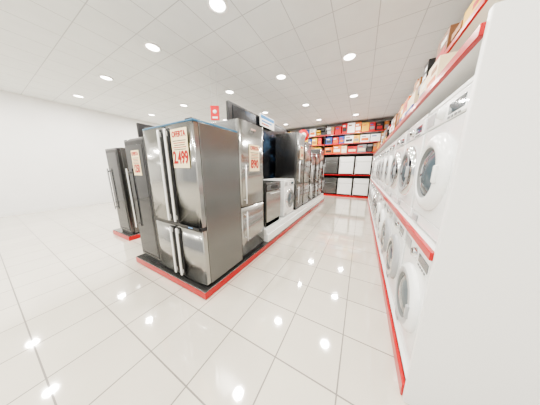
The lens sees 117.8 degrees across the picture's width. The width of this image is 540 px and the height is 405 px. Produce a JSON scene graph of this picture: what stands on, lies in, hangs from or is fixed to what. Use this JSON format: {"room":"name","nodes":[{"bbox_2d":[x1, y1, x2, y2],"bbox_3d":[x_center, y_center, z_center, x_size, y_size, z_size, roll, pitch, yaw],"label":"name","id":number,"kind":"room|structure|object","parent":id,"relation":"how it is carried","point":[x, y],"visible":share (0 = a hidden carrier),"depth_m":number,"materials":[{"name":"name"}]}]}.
{"room":"electronics store","nodes":[
{"label":"electronics store","id":0,"kind":"room"},
{"bbox_2d":[0,90,158,213],"bbox_3d":[-6.979,-1.868,6.988,0.200,3.700,13.900,6,13,28],"label":"wall","id":1,"kind":"structure","parent":0,"point":[53,154],"depth_m":5.70,"materials":[{"name":"paint"}]},
{"bbox_2d":[0,199,114,216],"bbox_3d":[-6.885,-0.096,7.305,0.015,0.100,13.900,6,13,28],"label":"baseboard","id":2,"kind":"structure","parent":1,"relation":"attached to","point":[106,201],"depth_m":5.77,"materials":[{"name":"white laminate"}]},
{"bbox_2d":[0,195,408,404],"bbox_3d":[-2.194,0.508,4.903,11.020,0.100,14.100,6,13,28],"label":"floor","id":3,"kind":"structure","parent":0,"point":[83,322],"depth_m":1.59,"materials":[{"name":"tile"}]},
{"bbox_2d":[105,147,139,233],"bbox_3d":[-2.938,-0.257,3.578,0.520,1.740,0.715,6,13,28],"label":"fridge","id":4,"kind":"object","parent":3,"relation":"on","point":[116,157],"visible":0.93,"depth_m":3.27,"materials":[{"name":"silver metal"}]},
{"bbox_2d":[113,228,140,240],"bbox_3d":[-1.591,0.102,6.356,0.780,0.100,6.680,6,13,28],"label":"plinth","id":5,"kind":"object","parent":3,"relation":"on","point":[119,232],"visible":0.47,"depth_m":3.46,"materials":[{"name":"red paint"}]},
{"bbox_2d":[124,137,162,263],"bbox_3d":[-1.625,-0.039,2.533,0.520,1.740,0.715,6,13,28],"label":"fridge","id":6,"kind":"object","parent":3,"relation":"on","point":[135,150],"visible":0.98,"depth_m":2.24,"materials":[{"name":"silver metal"}]},
{"bbox_2d":[142,117,242,285],"bbox_3d":[-0.975,-0.003,2.159,0.920,1.822,0.700,6,13,28],"label":"fridge","id":7,"kind":"object","parent":3,"relation":"on","point":[193,163],"visible":1,"depth_m":1.85,"materials":[{"name":"silver metal"}]},
{"bbox_2d":[136,199,323,299],"bbox_3d":[0.203,0.375,5.052,1.590,0.100,6.680,6,13,28],"label":"plinth","id":8,"kind":"object","parent":3,"relation":"on","point":[204,291],"visible":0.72,"depth_m":2.22,"materials":[{"name":"red paint"}]},
{"bbox_2d":[211,118,263,257],"bbox_3d":[-0.502,-0.190,2.671,0.697,1.980,0.620,6,13,28],"label":"fridge","id":9,"kind":"object","parent":3,"relation":"on","point":[250,136],"visible":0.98,"depth_m":2.43,"materials":[{"name":"silver metal"}]},
{"bbox_2d":[264,193,323,241],"bbox_3d":[0.891,0.123,5.428,0.750,0.240,5.200,6,13,28],"label":"step","id":10,"kind":"structure","parent":3,"relation":"on","point":[274,229],"depth_m":3.85,"materials":[{"name":"white laminate"},{"name":"red lacquer"}]},
{"bbox_2d":[263,180,280,227],"bbox_3d":[-0.157,-0.011,3.401,0.645,0.850,0.600,6,13,28],"label":"dishwasher","id":11,"kind":"object","parent":10,"relation":"on","point":[272,193],"visible":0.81,"depth_m":3.18,"materials":[{"name":"silver metal"}]},
{"bbox_2d":[263,178,293,216],"bbox_3d":[0.243,-0.152,4.055,0.618,0.860,0.610,6,13,28],"label":"washing machine","id":12,"kind":"object","parent":10,"relation":"on","point":[287,184],"visible":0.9,"depth_m":3.78,"materials":[{"name":"white metal"}]},
{"bbox_2d":[275,132,304,209],"bbox_3d":[0.593,-0.853,4.622,0.697,2.000,0.600,6,13,28],"label":"freezer","id":13,"kind":"object","parent":10,"relation":"on","point":[289,147],"visible":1,"depth_m":4.32,"materials":[{"name":"metal"}]},
{"bbox_2d":[302,142,311,204],"bbox_3d":[0.921,-0.902,5.197,0.677,1.860,0.600,6,13,28],"label":"freezer","id":14,"kind":"object","parent":10,"relation":"on","point":[307,153],"visible":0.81,"depth_m":4.99,"materials":[{"name":"silver metal"}]},
{"bbox_2d":[299,129,308,140],"bbox_3d":[1.010,-1.996,4.918,0.340,0.392,0.060,-3,12,-16],"label":"promotional sign","id":15,"kind":"object","parent":14,"relation":"on","point":[303,131],"visible":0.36,"depth_m":4.89,"materials":[{"name":"red"}]},
{"bbox_2d":[308,152,315,200],"bbox_3d":[1.240,-0.902,5.787,0.677,1.620,0.600,6,13,28],"label":"freezer","id":16,"kind":"object","parent":10,"relation":"on","point":[313,155],"visible":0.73,"depth_m":5.54,"materials":[{"name":"metal"}]},
{"bbox_2d":[313,154,319,197],"bbox_3d":[1.559,-1.021,6.353,0.677,1.620,0.600,6,13,28],"label":"freezer","id":17,"kind":"object","parent":10,"relation":"on","point":[317,162],"visible":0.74,"depth_m":6.08,"materials":[{"name":"metal"}]},
{"bbox_2d":[311,149,323,195],"bbox_3d":[1.878,-1.256,6.894,0.677,1.860,0.600,6,13,28],"label":"freezer","id":18,"kind":"object","parent":10,"relation":"on","point":[320,152],"visible":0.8,"depth_m":6.63,"materials":[{"name":"silver metal"}]},
{"bbox_2d":[287,120,391,198],"bbox_3d":[2.356,-2.315,9.320,7.250,3.620,0.680,6,13,28],"label":"shelving unit","id":19,"kind":"object","parent":3,"relation":"on","point":[358,154],"visible":0.07,"depth_m":8.47,"materials":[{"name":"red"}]},
{"bbox_2d":[288,129,324,136],"bbox_3d":[2.046,-3.842,9.167,2.050,0.367,0.428,6,13,28],"label":"appliances","id":20,"kind":"object","parent":19,"relation":"on","point":[313,132],"visible":0.39,"depth_m":8.78,"materials":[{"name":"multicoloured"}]},
{"bbox_2d":[305,138,322,144],"bbox_3d":[2.007,-3.409,9.320,1.922,0.396,0.478,6,13,28],"label":"appliances","id":21,"kind":"object","parent":19,"relation":"on","point":[319,141],"visible":0.32,"depth_m":8.85,"materials":[{"name":"multicoloured cardboard"}]},
{"bbox_2d":[323,177,337,193],"bbox_3d":[3.334,-0.938,9.039,0.660,0.880,0.570,6,13,28],"label":"fridge","id":22,"kind":"object","parent":19,"relation":"on","point":[329,183],"visible":0.98,"depth_m":8.83,"materials":[{"name":"silver metal"}]},
{"bbox_2d":[324,157,338,173],"bbox_3d":[3.334,-1.976,8.822,0.660,0.880,0.570,6,13,28],"label":"fridge","id":23,"kind":"object","parent":19,"relation":"on","point":[331,166],"visible":0.94,"depth_m":8.59,"materials":[{"name":"silver metal"}]},
{"bbox_2d":[337,178,352,194],"bbox_3d":[3.982,-0.865,8.689,0.660,0.880,0.570,6,13,28],"label":"fridge","id":24,"kind":"object","parent":19,"relation":"on","point":[344,187],"visible":1,"depth_m":8.46,"materials":[{"name":"white metal"}]},
{"bbox_2d":[339,157,354,174],"bbox_3d":[3.982,-1.903,8.472,0.660,0.880,0.570,6,13,28],"label":"fridge","id":25,"kind":"object","parent":19,"relation":"on","point":[346,165],"visible":0.99,"depth_m":8.24,"materials":[{"name":"white metal"}]},
{"bbox_2d":[325,143,377,153],"bbox_3d":[4.184,-2.666,8.144,2.694,0.382,0.516,6,13,28],"label":"boxes","id":26,"kind":"object","parent":19,"relation":"on","point":[361,148],"visible":0.76,"depth_m":7.99,"materials":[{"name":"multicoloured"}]},
{"bbox_2d":[326,132,383,143],"bbox_3d":[4.213,-3.158,8.129,2.661,0.391,0.500,6,13,28],"label":"appliances","id":27,"kind":"object","parent":19,"relation":"on","point":[374,137],"visible":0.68,"depth_m":7.90,"materials":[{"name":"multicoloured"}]},
{"bbox_2d":[326,120,389,134],"bbox_3d":[4.220,-3.651,8.041,2.660,0.453,0.530,6,13,28],"label":"appliances","id":28,"kind":"object","parent":19,"relation":"on","point":[348,127],"visible":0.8,"depth_m":7.80,"materials":[{"name":"multicoloured cardboard"}]},
{"bbox_2d":[352,178,368,196],"bbox_3d":[4.630,-0.792,8.339,0.660,0.880,0.570,6,13,28],"label":"fridge","id":29,"kind":"object","parent":19,"relation":"on","point":[360,185],"visible":1,"depth_m":8.12,"materials":[{"name":"white metal"}]},
{"bbox_2d":[354,156,371,174],"bbox_3d":[4.630,-1.829,8.122,0.660,0.880,0.570,6,13,28],"label":"fridge","id":30,"kind":"object","parent":19,"relation":"on","point":[363,163],"visible":1,"depth_m":7.89,"materials":[{"name":"white metal"}]},
{"bbox_2d":[368,0,539,404],"bbox_3d":[2.952,-0.782,3.744,0.749,2.900,7.410,6,13,28],"label":"rack","id":31,"kind":"object","parent":3,"relation":"on","point":[477,342],"visible":0.77,"depth_m":0.75,"materials":[{"name":"white laminate"}]},
{"bbox_2d":[371,186,374,211],"bbox_3d":[3.527,-0.117,5.105,0.618,0.860,0.610,6,13,28],"label":"washing machine","id":32,"kind":"object","parent":31,"relation":"on","point":[373,192],"visible":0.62,"depth_m":5.10,"materials":[{"name":"white metal"}]},
{"bbox_2d":[372,187,376,217],"bbox_3d":[3.207,0.002,4.537,0.618,0.860,0.610,6,13,28],"label":"washing machine","id":33,"kind":"object","parent":31,"relation":"on","point":[375,194],"visible":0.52,"depth_m":4.55,"materials":[{"name":"white metal"}]},
{"bbox_2d":[373,190,378,224],"bbox_3d":[2.886,0.121,3.970,0.618,0.860,0.610,6,13,28],"label":"washing machine","id":34,"kind":"object","parent":31,"relation":"on","point":[376,201],"visible":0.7,"depth_m":3.98,"materials":[{"name":"white metal"}]},
{"bbox_2d":[374,154,379,181],"bbox_3d":[3.527,-1.021,4.916,0.618,0.860,0.610,6,13,28],"label":"washing machine","id":35,"kind":"object","parent":31,"relation":"on","point":[379,154],"visible":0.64,"depth_m":4.94,"materials":[{"name":"white metal"}]},
{"bbox_2d":[375,193,382,234],"bbox_3d":[2.566,0.239,3.401,0.618,0.860,0.610,6,13,28],"label":"washing machine","id":36,"kind":"object","parent":31,"relation":"on","point":[379,205],"visible":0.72,"depth_m":3.40,"materials":[{"name":"white metal"}]},
{"bbox_2d":[376,151,382,183],"bbox_3d":[3.207,-0.902,4.348,0.618,0.860,0.610,6,13,28],"label":"washing machine","id":37,"kind":"object","parent":31,"relation":"on","point":[380,155],"visible":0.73,"depth_m":4.37,"materials":[{"name":"white metal"}]},
{"bbox_2d":[377,198,386,246],"bbox_3d":[2.246,0.358,2.834,0.618,0.860,0.610,6,13,28],"label":"washing machine","id":38,"kind":"object","parent":31,"relation":"on","point":[382,214],"visible":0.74,"depth_m":2.84,"materials":[{"name":"white metal"}]},
{"bbox_2d":[378,149,385,186],"bbox_3d":[2.886,-0.784,3.780,0.618,0.860,0.610,6,13,28],"label":"washing machine","id":39,"kind":"object","parent":31,"relation":"on","point":[383,153],"visible":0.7,"depth_m":3.79,"materials":[{"name":"white metal"}]},
{"bbox_2d":[380,145,390,189],"bbox_3d":[2.566,-0.665,3.213,0.618,0.860,0.610,6,13,28],"label":"washing machine","id":40,"kind":"object","parent":31,"relation":"on","point":[387,153],"visible":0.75,"depth_m":3.24,"materials":[{"name":"white metal"}]},
{"bbox_2d":[381,204,394,268],"bbox_3d":[1.925,0.477,2.266,0.618,0.860,0.610,6,13,28],"label":"washing machine","id":41,"kind":"object","parent":31,"relation":"on","point":[387,227],"visible":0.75,"depth_m":2.26,"materials":[{"name":"white metal"}]},
{"bbox_2d":[384,140,396,194],"bbox_3d":[2.246,-0.546,2.645,0.618,0.860,0.610,6,13,28],"label":"washing machine","id":42,"kind":"object","parent":31,"relation":"on","point":[392,150],"visible":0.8,"depth_m":2.66,"materials":[{"name":"white metal"}]},
{"bbox_2d":[386,214,407,305],"bbox_3d":[1.605,0.595,1.698,0.618,0.860,0.610,6,13,28],"label":"washing machine","id":43,"kind":"object","parent":31,"relation":"on","point":[396,245],"visible":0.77,"depth_m":1.68,"materials":[{"name":"white metal"}]},
{"bbox_2d":[389,130,408,202],"bbox_3d":[1.925,-0.428,2.077,0.618,0.860,0.610,6,13,28],"label":"washing machine","id":44,"kind":"object","parent":31,"relation":"on","point":[401,143],"visible":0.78,"depth_m":2.07,"materials":[{"name":"white metal"}]},
{"bbox_2d":[397,113,429,216],"bbox_3d":[1.605,-0.309,1.509,0.618,0.860,0.610,6,13,28],"label":"washing machine","id":45,"kind":"object","parent":31,"relation":"on","point":[416,136],"visible":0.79,"depth_m":1.49,"materials":[{"name":"white metal"}]},
{"bbox_2d":[395,232,432,365],"bbox_3d":[1.285,0.714,1.130,0.618,0.860,0.610,6,13,28],"label":"washing machine","id":46,"kind":"object","parent":31,"relation":"on","point":[413,275],"visible":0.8,"depth_m":1.14,"materials":[{"name":"white metal"}]},
{"bbox_2d":[377,51,457,148],"bbox_3d":[3.063,-1.623,3.914,0.492,0.429,6.550,6,13,28],"label":"appliances","id":47,"kind":"object","parent":31,"relation":"in","point":[443,60],"visible":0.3,"depth_m":1.63,"materials":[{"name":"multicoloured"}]},
{"bbox_2d":[387,0,480,128],"bbox_3d":[3.226,-2.139,3.714,0.393,0.379,6.550,6,13,28],"label":"appliances","id":48,"kind":"object","parent":31,"relation":"in","point":[453,30],"visible":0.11,"depth_m":1.80,"materials":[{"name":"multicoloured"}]},
{"bbox_2d":[412,75,474,241],"bbox_3d":[1.285,-0.190,0.941,0.618,0.860,0.610,6,13,28],"label":"washing machine","id":49,"kind":"object","parent":31,"relation":"on","point":[436,162],"visible":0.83,"depth_m":0.95,"materials":[{"name":"white metal"}]},
{"bbox_2d":[0,0,472,130],"bbox_3d":[-2.194,-3.212,4.126,11.020,0.100,14.100,6,13,28],"label":"ceiling","id":50,"kind":"structure","parent":0,"point":[51,50],"depth_m":3.23,"materials":[{"name":"white tile"}]},
{"bbox_2d":[71,94,85,97],"bbox_3d":[-6.076,-3.370,5.173,0.300,0.018,0.300,6,13,28],"label":"recessed light","id":51,"kind":"object","parent":50,"relation":"in","point":[74,95],"visible":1,"depth_m":5.17,"materials":[{"name":"white plastic"}]},
{"bbox_2d":[98,74,113,80],"bbox_3d":[-4.150,-3.153,4.133,0.300,0.018,0.300,6,13,28],"label":"recessed light","id":52,"kind":"object","parent":50,"relation":"in","point":[104,77],"visible":1,"depth_m":4.11,"materials":[{"name":"white plastic"}]},
{"bbox_2d":[143,41,161,52],"bbox_3d":[-2.224,-2.935,3.092,0.300,0.018,0.300,6,13,28],"label":"recessed light","id":53,"kind":"object","parent":50,"relation":"in","point":[150,46],"visible":1,"depth_m":3.08,"materials":[{"name":"white plastic"}]},
{"bbox_2d":[209,69,219,120],"bbox_3d":[-1.321,-2.532,3.831,0.200,1.110,0.028,-1,12,-6],"label":"fire sign","id":54,"kind":"object","parent":50,"relation":"hanging from","point":[214,110],"visible":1,"depth_m":3.90,"materials":[{"name":"red plastic"}]},
{"bbox_2d":[206,0,228,14],"bbox_3d":[-0.736,-2.767,2.288,0.300,0.018,0.300,6,13,28],"label":"recessed light","id":55,"kind":"object","parent":50,"relation":"in","point":[218,7],"visible":1,"depth_m":2.31,"materials":[{"name":"white laminate"}]},
{"bbox_2d":[225,89,234,93],"bbox_3d":[-1.209,-3.311,4.891,0.300,0.018,0.300,6,13,28],"label":"recessed light","id":56,"kind":"object","parent":50,"relation":"in","point":[228,91],"visible":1,"depth_m":4.88,"materials":[{"name":"white laminate"}]},
{"bbox_2d":[275,73,286,79],"bbox_3d":[0.279,-3.143,4.087,0.300,0.018,0.300,6,13,28],"label":"recessed light","id":57,"kind":"object","parent":50,"relation":"in","point":[281,76],"visible":1,"depth_m":4.07,"materials":[{"name":"white plastic"}]},
{"bbox_2d":[342,52,357,61],"bbox_3d":[1.636,-2.990,3.354,0.300,0.018,0.300,6,13,28],"label":"recessed light","id":58,"kind":"object","parent":50,"relation":"in","point":[349,56],"visible":1,"depth_m":3.34,"materials":[{"name":"white plastic"}]},
{"bbox_2d":[349,94,358,97],"bbox_3d":[2.651,-3.366,5.154,0.300,0.018,0.300,6,13,28],"label":"recessed light","id":59,"kind":"object","parent":50,"relation":"in","point":[351,95],"visible":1,"depth_m":5.13,"materials":[{"name":"white laminate"}]},
{"bbox_2d":[290,119,392,131],"bbox_3d":[1.165,-2.596,10.470,11.020,3.700,0.200,6,13,28],"label":"wall","id":60,"kind":"structure","parent":0,"point":[386,119],"depth_m":8.74,"materials":[{"name":"paint"}]},
{"label":"outside","id":61,"kind":"structure","parent":0,"visible":0},
{"bbox_2d":[136,123,153,136],"bbox_3d":[-1.721,-1.221,6.579,0.060,2.400,5.850,6,13,28],"label":"backdrop panel","id":62,"kind":"object","parent":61,"point":[140,126],"visible":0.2,"depth_m":3.89,"materials":[{"name":"black"}]},
{"bbox_2d":[226,100,285,178],"bbox_3d":[-0.148,-0.808,4.261,0.070,2.540,2.550,6,13,28],"label":"backdrop panel","id":63,"kind":"object","parent":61,"point":[233,111],"visible":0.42,"depth_m":4.14,"materials":[{"name":"black"}]},
{"bbox_2d":[259,113,273,130],"bbox_3d":[-0.078,-1.962,4.010,0.062,0.260,0.680,6,13,28],"label":"sign","id":64,"kind":"object","parent":63,"relation":"attached to","point":[264,121],"visible":1,"depth_m":3.94,"materials":[{"name":"white laminate"}]}
]}

